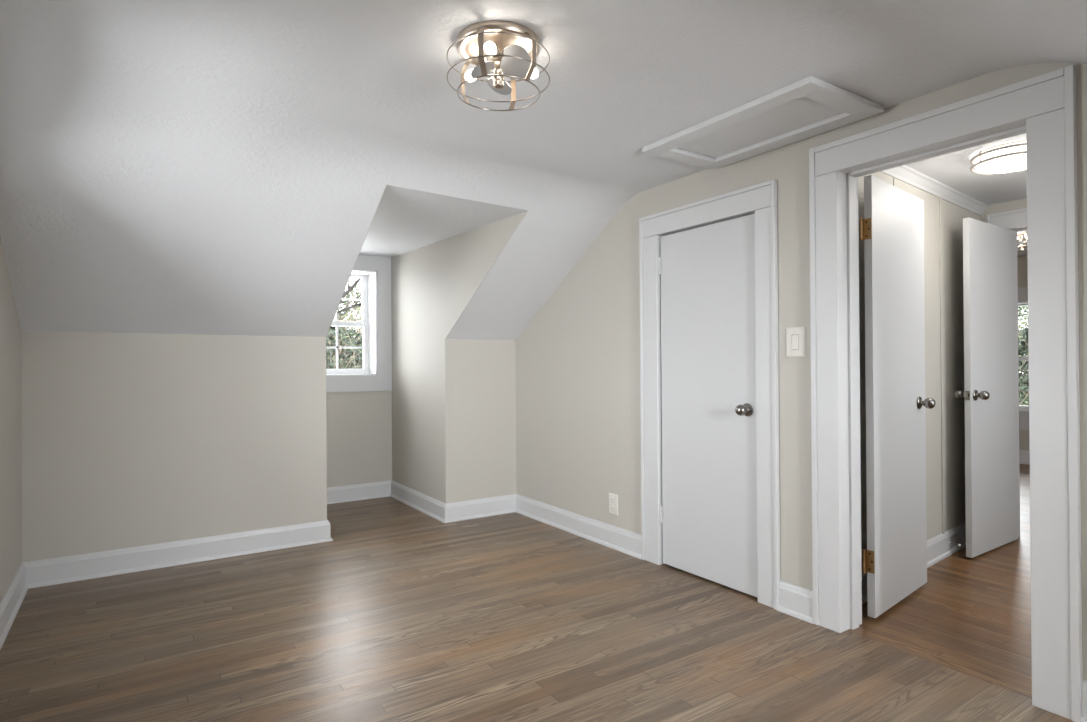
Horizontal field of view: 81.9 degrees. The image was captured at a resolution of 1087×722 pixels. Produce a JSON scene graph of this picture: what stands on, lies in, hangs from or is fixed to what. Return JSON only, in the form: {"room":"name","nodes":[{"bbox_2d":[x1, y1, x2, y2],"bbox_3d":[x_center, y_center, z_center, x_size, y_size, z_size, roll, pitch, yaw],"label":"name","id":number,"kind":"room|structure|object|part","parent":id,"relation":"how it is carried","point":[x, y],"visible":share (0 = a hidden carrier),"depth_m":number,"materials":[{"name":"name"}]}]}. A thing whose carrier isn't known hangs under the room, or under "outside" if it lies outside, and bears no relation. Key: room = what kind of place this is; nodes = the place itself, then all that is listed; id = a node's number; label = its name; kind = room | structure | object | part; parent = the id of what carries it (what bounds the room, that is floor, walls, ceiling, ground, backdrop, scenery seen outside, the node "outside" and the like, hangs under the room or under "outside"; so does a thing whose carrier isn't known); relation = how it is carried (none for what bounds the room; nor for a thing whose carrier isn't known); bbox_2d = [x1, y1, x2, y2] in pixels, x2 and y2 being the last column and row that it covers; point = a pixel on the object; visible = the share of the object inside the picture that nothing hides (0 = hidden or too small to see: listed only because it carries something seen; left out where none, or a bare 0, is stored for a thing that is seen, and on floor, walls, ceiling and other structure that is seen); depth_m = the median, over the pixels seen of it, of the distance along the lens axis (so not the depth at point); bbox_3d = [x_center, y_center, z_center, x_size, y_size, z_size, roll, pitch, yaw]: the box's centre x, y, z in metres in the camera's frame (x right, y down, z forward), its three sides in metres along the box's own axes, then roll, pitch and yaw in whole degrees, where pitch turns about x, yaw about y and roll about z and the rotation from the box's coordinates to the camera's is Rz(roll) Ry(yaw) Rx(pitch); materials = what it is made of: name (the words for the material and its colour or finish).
{"room":"empty attic bedroom","nodes":[
{"label":"empty attic bedroom","id":0,"kind":"room"},
{"bbox_2d":[0,235,21,601],"bbox_3d":[-1.501,0.054,1.293,0.100,2.323,5.114,0,0,-33],"label":"wall","id":1,"kind":"structure","parent":0,"point":[10,329],"depth_m":3.05,"materials":[{"name":"beige paint"}]},
{"bbox_2d":[0,563,27,649],"bbox_3d":[-1.453,1.147,1.344,0.030,0.139,4.964,0,0,-33],"label":"baseboard","id":2,"kind":"structure","parent":1,"relation":"attached to","point":[12,600],"depth_m":3.01,"materials":[{"name":"white paint"}]},
{"bbox_2d":[21,331,515,562],"bbox_3d":[-1.560,0.528,4.315,3.173,1.408,0.100,0,0,-33],"label":"wall","id":3,"kind":"structure","parent":0,"point":[129,440],"depth_m":3.86,"materials":[{"name":"beige paint"}]},
{"bbox_2d":[23,520,332,588],"bbox_3d":[-2.139,1.164,3.849,1.649,0.139,0.030,0,0,-33],"label":"baseboard","id":4,"kind":"structure","parent":3,"relation":"attached to","point":[39,573],"depth_m":3.77,"materials":[{"name":"white paint"}]},
{"bbox_2d":[444,494,515,522],"bbox_3d":[-0.488,1.159,4.941,0.656,0.139,0.030,0,0,-33],"label":"baseboard","id":5,"kind":"structure","parent":3,"relation":"attached to","point":[478,508],"depth_m":4.93,"materials":[{"name":"white paint"}]},
{"bbox_2d":[328,278,362,368],"bbox_3d":[-5.411,-0.720,15.281,5.273,4.191,5.997,0,0,-3],"label":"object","id":6,"kind":"object","parent":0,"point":[354,290],"visible":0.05,"depth_m":14.99,"materials":[{"name":"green plant"}]},
{"bbox_2d":[326,185,386,500],"bbox_3d":[-1.526,0.120,4.266,0.100,2.223,2.423,0,0,-33],"label":"wall","id":7,"kind":"structure","parent":0,"point":[386,185],"depth_m":4.30,"materials":[{"name":"beige paint"}]},
{"bbox_2d":[326,390,391,487],"bbox_3d":[-1.865,0.120,5.674,1.088,2.243,0.340,0,0,-33],"label":"wall","id":8,"kind":"structure","parent":0,"point":[359,423],"depth_m":5.61,"materials":[{"name":"beige paint"}]},
{"bbox_2d":[326,269,376,375],"bbox_3d":[-1.849,-0.343,5.665,0.602,0.948,0.300,0,0,-33],"label":"window","id":9,"kind":"structure","parent":8,"relation":"in","point":[369,278],"depth_m":5.79,"materials":[{"name":"white plastic"}]},
{"bbox_3d":[-1.885,-0.123,5.719,0.578,0.484,0.032,0,0,-33],"label":"sash","id":10,"kind":"part","parent":9,"relation":"part of","materials":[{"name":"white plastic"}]},
{"bbox_3d":[-1.906,-0.567,5.749,0.578,0.474,0.032,0,0,-33],"label":"sash","id":11,"kind":"part","parent":9,"relation":"part of","materials":[{"name":"white plastic"}]},
{"bbox_2d":[326,255,391,391],"bbox_3d":[-1.770,-0.346,5.529,0.884,1.235,0.014,0,0,-33],"label":"trim","id":12,"kind":"structure","parent":8,"relation":"attached to","point":[382,381],"depth_m":5.71,"materials":[{"name":"paint"}]},
{"bbox_2d":[327,480,391,503],"bbox_3d":[-1.756,1.170,5.514,0.888,0.139,0.030,0,0,-33],"label":"baseboard","id":13,"kind":"structure","parent":8,"relation":"attached to","point":[339,494],"depth_m":5.58,"materials":[{"name":"white paint"}]},
{"bbox_2d":[359,184,527,256],"bbox_3d":[-1.120,-0.972,4.543,0.928,0.140,2.425,0,0,-33],"label":"ceiling","id":14,"kind":"structure","parent":0,"point":[405,220],"depth_m":4.07,"materials":[{"name":"paint"}]},
{"bbox_2d":[391,211,527,502],"bbox_3d":[-0.709,0.118,4.822,0.100,2.223,2.398,0,0,-33],"label":"wall","id":15,"kind":"structure","parent":0,"point":[432,285],"depth_m":5.08,"materials":[{"name":"beige paint"}]},
{"bbox_2d":[390,481,445,522],"bbox_3d":[-1.074,1.165,5.260,0.030,0.139,1.208,0,0,-33],"label":"baseboard","id":16,"kind":"structure","parent":15,"relation":"attached to","point":[430,506],"depth_m":5.19,"materials":[{"name":"white paint"}]},
{"bbox_2d":[0,464,1073,721],"bbox_3d":[2.453,1.230,3.777,9.629,0.050,7.612,0,0,-33],"label":"floor","id":17,"kind":"structure","parent":0,"point":[408,614],"depth_m":2.72,"materials":[{"name":"brown wood"}]},
{"bbox_2d":[0,0,1086,339],"bbox_3d":[-0.171,-0.663,2.207,3.176,0.956,5.062,0,0,-33],"label":"ceiling","id":18,"kind":"structure","parent":0,"point":[200,167],"depth_m":2.57,"materials":[{"name":"paint"}]},
{"bbox_2d":[446,20,549,110],"bbox_3d":[-0.148,-0.965,2.069,0.340,0.172,0.340,0,0,-33],"label":"ceiling light","id":19,"kind":"object","parent":18,"relation":"attached to","point":[510,49],"visible":1,"depth_m":2.01,"materials":[{"name":"silver metal"}]},
{"bbox_3d":[-0.238,-0.974,2.132,0.066,0.039,0.038,-1,0,26],"label":"bulb","id":20,"kind":"part","parent":19,"relation":"part of","materials":[{"name":"white glass"}]},
{"bbox_3d":[-0.196,-0.939,2.020,0.076,0.035,0.076,0,0,0],"label":"fan blade","id":21,"kind":"part","parent":19,"relation":"part of","materials":[{"name":"silver metal"}]},
{"bbox_3d":[-0.166,-0.975,1.961,0.038,0.039,0.066,0,0,0],"label":"bulb","id":22,"kind":"part","parent":19,"relation":"part of","materials":[{"name":"white glass"}]},
{"bbox_2d":[491,48,499,58],"bbox_3d":[-0.158,-0.986,2.005,0.030,0.036,0.037,0,0,9],"label":"bulb socket","id":23,"kind":"object","parent":19,"relation":"attached to","point":[497,52],"depth_m":2.01,"materials":[{"name":"silver metal"}]},
{"bbox_3d":[-0.149,-1.012,2.069,0.274,0.078,0.274,0,0,-33],"label":"ceiling plate","id":24,"kind":"part","parent":19,"relation":"part of","materials":[{"name":"silver metal"}]},
{"bbox_3d":[-0.150,-0.939,2.136,0.081,0.037,0.082,0,0,-33],"label":"fan blade","id":25,"kind":"part","parent":19,"relation":"part of","materials":[{"name":"silver metal"}]},
{"bbox_3d":[-0.091,-0.969,2.035,0.099,0.070,0.098,0,0,-33],"label":"fan blade","id":26,"kind":"part","parent":19,"relation":"part of","materials":[{"name":"silver metal"}]},
{"bbox_3d":[-0.047,-0.975,2.111,0.066,0.039,0.038,0,0,-33],"label":"bulb","id":27,"kind":"part","parent":19,"relation":"part of","materials":[{"name":"white glass"}]},
{"bbox_2d":[643,76,883,169],"bbox_3d":[0.950,-1.041,2.837,0.510,0.025,0.912,0,0,-33],"label":"attic hatch","id":28,"kind":"object","parent":18,"relation":"attached to","point":[807,107],"visible":1,"depth_m":2.75,"materials":[{"name":"white paint"}]},
{"bbox_3d":[0.952,-1.049,2.834,0.320,0.006,0.715,0,0,-33],"label":"hatch panel","id":29,"kind":"part","parent":28,"relation":"part of","materials":[{"name":"white paint"}]},
{"bbox_2d":[515,62,1086,680],"bbox_3d":[1.196,0.072,3.117,0.145,2.273,4.988,0,0,-33],"label":"wall","id":30,"kind":"structure","parent":0,"point":[578,414],"depth_m":3.95,"materials":[{"name":"beige paint"}]},
{"bbox_2d":[515,494,641,558],"bbox_3d":[0.187,1.153,4.489,0.030,0.139,1.530,0,0,-33],"label":"baseboard","id":31,"kind":"structure","parent":30,"relation":"attached to","point":[619,539],"depth_m":4.35,"materials":[{"name":"white paint"}]},
{"bbox_2d":[609,493,617,515],"bbox_3d":[0.455,0.938,4.101,0.010,0.134,0.090,0,0,-33],"label":"wall outlet","id":32,"kind":"object","parent":30,"relation":"attached to","point":[613,498],"visible":1,"depth_m":4.09,"materials":[{"name":"beige plastic"}]},
{"bbox_2d":[658,214,757,597],"bbox_3d":[0.872,0.228,3.442,0.112,1.944,0.696,0,0,-33],"label":"door","id":33,"kind":"structure","parent":30,"relation":"in","point":[708,510],"depth_m":3.42,"materials":[{"name":"white paint"}]},
{"bbox_3d":[1.015,0.250,3.195,0.076,0.068,0.068,0,0,-33],"label":"knob","id":34,"kind":"part","parent":33,"relation":"part of","materials":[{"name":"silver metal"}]},
{"bbox_2d":[639,179,779,609],"bbox_3d":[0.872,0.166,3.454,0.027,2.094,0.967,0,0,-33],"label":"trim","id":35,"kind":"structure","parent":30,"relation":"attached to","point":[761,198],"depth_m":3.14,"materials":[{"name":"white paint"}]},
{"bbox_2d":[777,581,812,623],"bbox_3d":[1.195,1.139,2.965,0.030,0.139,0.191,0,0,-33],"label":"baseboard","id":36,"kind":"structure","parent":30,"relation":"attached to","point":[795,601],"depth_m":2.96,"materials":[{"name":"white paint"}]},
{"bbox_2d":[786,327,805,357],"bbox_3d":[1.196,-0.089,2.975,0.012,0.144,0.104,0,0,-33],"label":"light switch","id":37,"kind":"object","parent":30,"relation":"attached to","point":[795,336],"visible":1,"depth_m":2.97,"materials":[{"name":"beige plastic"}]},
{"bbox_2d":[859,175,935,617],"bbox_3d":[1.763,0.162,3.130,0.737,2.049,0.188,0,0,-42],"label":"door","id":38,"kind":"structure","parent":30,"relation":"in","point":[894,561],"depth_m":3.06,"materials":[{"name":"white paint"}]},
{"bbox_3d":[1.998,0.220,3.264,0.068,0.068,0.076,0,0,-42],"label":"knob","id":39,"kind":"part","parent":38,"relation":"part of","materials":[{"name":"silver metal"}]},
{"bbox_2d":[838,120,1025,631],"bbox_3d":[1.583,0.170,2.538,0.159,2.067,0.736,0,0,-33],"label":"trim","id":40,"kind":"structure","parent":30,"relation":"attached to","point":[848,178],"depth_m":2.81,"materials":[{"name":"white paint"}]},
{"bbox_2d":[809,65,1081,721],"bbox_3d":[1.510,0.111,2.487,0.029,2.185,0.970,0,0,-33],"label":"trim","id":41,"kind":"structure","parent":30,"relation":"attached to","point":[1047,101],"depth_m":2.17,"materials":[{"name":"white paint"}]},
{"bbox_2d":[1080,680,1086,721],"bbox_3d":[2.130,1.125,1.552,0.030,0.139,1.257,0,0,-33],"label":"baseboard","id":42,"kind":"structure","parent":30,"relation":"attached to","point":[1083,718],"depth_m":2.07,"materials":[{"name":"white paint"}]},
{"bbox_2d":[858,171,980,570],"bbox_3d":[2.218,0.048,3.716,2.237,2.315,0.050,0,0,-39],"label":"wall","id":43,"kind":"structure","parent":0,"point":[953,215],"depth_m":3.87,"materials":[{"name":"beige paint"}]},
{"bbox_2d":[862,522,965,603],"bbox_3d":[2.240,1.136,3.672,2.192,0.139,0.030,0,0,-39],"label":"baseboard","id":44,"kind":"structure","parent":43,"relation":"attached to","point":[938,548],"depth_m":3.83,"materials":[{"name":"white paint"}]},
{"bbox_2d":[880,165,987,215],"bbox_3d":[2.231,-1.047,3.677,2.192,0.065,0.045,0,0,-39],"label":"trim","id":45,"kind":"structure","parent":43,"relation":"attached to","point":[904,173],"depth_m":3.79,"materials":[{"name":"white paint"}]},
{"bbox_2d":[939,197,944,533],"bbox_3d":[2.470,0.045,3.893,0.025,2.120,0.021,0,0,-33],"label":"trim","id":46,"kind":"structure","parent":43,"relation":"attached to","point":[940,198],"depth_m":3.88,"materials":[{"name":"beige paint"}]},
{"bbox_2d":[954,218,1017,557],"bbox_3d":[2.870,0.160,4.012,0.728,2.063,0.188,0,0,-35],"label":"door","id":47,"kind":"structure","parent":43,"relation":"in","point":[989,290],"depth_m":3.95,"materials":[{"name":"white paint"}]},
{"bbox_3d":[2.595,0.209,3.889,0.068,0.068,0.076,0,0,-35],"label":"knob","id":48,"kind":"part","parent":47,"relation":"part of","materials":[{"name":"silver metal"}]},
{"bbox_3d":[2.579,0.209,3.810,0.002,0.056,0.025,0,0,-35],"label":"latch plate","id":49,"kind":"part","parent":47,"relation":"part of","materials":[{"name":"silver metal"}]},
{"bbox_3d":[2.658,0.208,3.797,0.068,0.068,0.076,0,0,-35],"label":"knob","id":50,"kind":"part","parent":47,"relation":"part of","materials":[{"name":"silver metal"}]},
{"bbox_2d":[906,133,1026,204],"bbox_3d":[2.721,-1.117,2.950,2.220,0.060,2.500,0,0,-33],"label":"ceiling","id":51,"kind":"structure","parent":0,"point":[952,169],"depth_m":3.69,"materials":[{"name":"paint"}]},
{"bbox_2d":[970,140,1026,174],"bbox_3d":[2.412,-1.038,3.218,0.367,0.090,0.367,0,0,-33],"label":"ceiling light","id":52,"kind":"object","parent":51,"relation":"attached to","point":[1010,157],"visible":0.56,"depth_m":3.17,"materials":[{"name":"white glass"}]},
{"bbox_3d":[2.412,-1.077,3.219,0.312,0.012,0.312,0,0,-33],"label":"ceiling plate","id":53,"kind":"part","parent":52,"relation":"part of","materials":[{"name":"silver metal"}]},
{"bbox_2d":[980,198,1026,222],"bbox_3d":[3.683,-0.044,3.576,0.130,2.480,2.500,0,0,-33],"label":"wall","id":54,"kind":"structure","parent":0,"point":[1021,203],"depth_m":4.28,"materials":[{"name":"beige paint"}]},
{"bbox_2d":[987,208,1026,228],"bbox_3d":[3.364,0.092,3.918,0.027,2.215,1.005,0,0,-33],"label":"trim","id":55,"kind":"structure","parent":54,"relation":"attached to","point":[1017,218],"depth_m":4.22,"materials":[{"name":"white paint"}]},
{"bbox_2d":[1010,227,1026,536],"bbox_3d":[3.429,0.144,3.961,0.139,2.110,0.795,0,0,-33],"label":"trim","id":56,"kind":"structure","parent":54,"relation":"attached to","point":[1021,229],"depth_m":4.28,"materials":[{"name":"white paint"}]},
{"bbox_2d":[1017,235,1026,256],"bbox_3d":[4.694,-1.260,5.515,3.761,0.060,6.400,0,0,-33],"label":"ceiling","id":57,"kind":"structure","parent":0,"point":[1020,253],"depth_m":6.96,"materials":[{"name":"paint"}]},
{"bbox_2d":[1017,231,1026,249],"bbox_3d":[4.529,-1.142,5.837,0.340,0.172,0.340,0,0,-33],"label":"ceiling light","id":58,"kind":"object","parent":57,"relation":"attached to","point":[1021,242],"visible":0.12,"depth_m":5.87,"materials":[{"name":"silver metal"}]},
{"bbox_3d":[4.528,-1.189,5.837,0.274,0.078,0.274,0,0,-33],"label":"ceiling plate","id":59,"kind":"part","parent":58,"relation":"part of","materials":[{"name":"silver metal"}]},
{"bbox_3d":[4.527,-1.115,5.904,0.081,0.037,0.082,0,0,-33],"label":"fan blade","id":60,"kind":"part","parent":58,"relation":"part of","materials":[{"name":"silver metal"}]},
{"bbox_2d":[1017,256,1028,450],"bbox_3d":[6.270,-0.045,6.546,0.200,2.480,6.400,0,0,-33],"label":"wall","id":61,"kind":"structure","parent":0,"point":[1022,262],"depth_m":7.34,"materials":[{"name":"beige paint"}]},
{"bbox_2d":[1018,287,1028,429],"bbox_3d":[5.465,-0.027,7.569,0.014,1.665,0.965,0,0,-33],"label":"trim","id":62,"kind":"structure","parent":61,"relation":"attached to","point":[1023,291],"depth_m":7.33,"materials":[{"name":"paint"}]},
{"bbox_2d":[1018,302,1028,410],"bbox_3d":[5.595,-0.050,7.656,0.300,1.280,0.725,0,0,-33],"label":"window","id":63,"kind":"structure","parent":61,"relation":"in","point":[1021,408],"depth_m":7.40,"materials":[{"name":"white plastic"}]},
{"bbox_3d":[5.544,0.265,7.619,0.032,0.627,0.701,0,0,-33],"label":"sash","id":64,"kind":"part","parent":63,"relation":"part of","materials":[{"name":"white plastic"}]},
{"bbox_2d":[1019,450,1029,464],"bbox_3d":[6.181,1.118,6.477,0.030,0.156,6.200,0,0,-33],"label":"baseboard","id":65,"kind":"structure","parent":61,"relation":"attached to","point":[1024,457],"depth_m":7.32,"materials":[{"name":"white paint"}]},
{"label":"outside","id":66,"kind":"structure","parent":0,"visible":0},
{"bbox_3d":[-5.068,1.709,14.917,20.000,5.200,13.500,0,0,-33],"label":"floor","id":67,"kind":"structure","parent":66,"visible":0},
{"bbox_2d":[326,283,362,368],"bbox_3d":[-3.582,0.949,10.628,4.990,4.800,5.345,0,0,4],"label":"shrub","id":68,"kind":"object","parent":67,"relation":"on","point":[342,340],"visible":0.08,"depth_m":10.43,"materials":[{"name":"green plant"}]},
{"bbox_2d":[333,277,361,318],"bbox_3d":[-2.685,0.663,8.524,3.146,7.199,1.462,0,0,-28],"label":"bare tree","id":69,"kind":"object","parent":67,"relation":"on","point":[350,288],"visible":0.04,"depth_m":8.55,"materials":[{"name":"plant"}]},
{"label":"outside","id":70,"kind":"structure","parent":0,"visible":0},
{"bbox_3d":[0.090,4.343,18.005,140.000,0.100,150.000,0,0,-33],"label":"ground","id":71,"kind":"structure","parent":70,"visible":0},
{"bbox_2d":[1018,306,1027,402],"bbox_3d":[12.897,0.615,17.655,8.981,8.077,9.386,0,0,13],"label":"shrub","id":72,"kind":"object","parent":71,"relation":"on","point":[1025,311],"visible":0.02,"depth_m":17.05,"materials":[{"name":"green plant"}]},
{"bbox_2d":[1018,306,1028,405],"bbox_3d":[8.648,1.436,11.412,6.044,6.130,6.830,0,0,-44],"label":"shrub","id":73,"kind":"object","parent":71,"relation":"on","point":[1022,333],"visible":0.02,"depth_m":11.01,"materials":[{"name":"green plant"}]}
]}

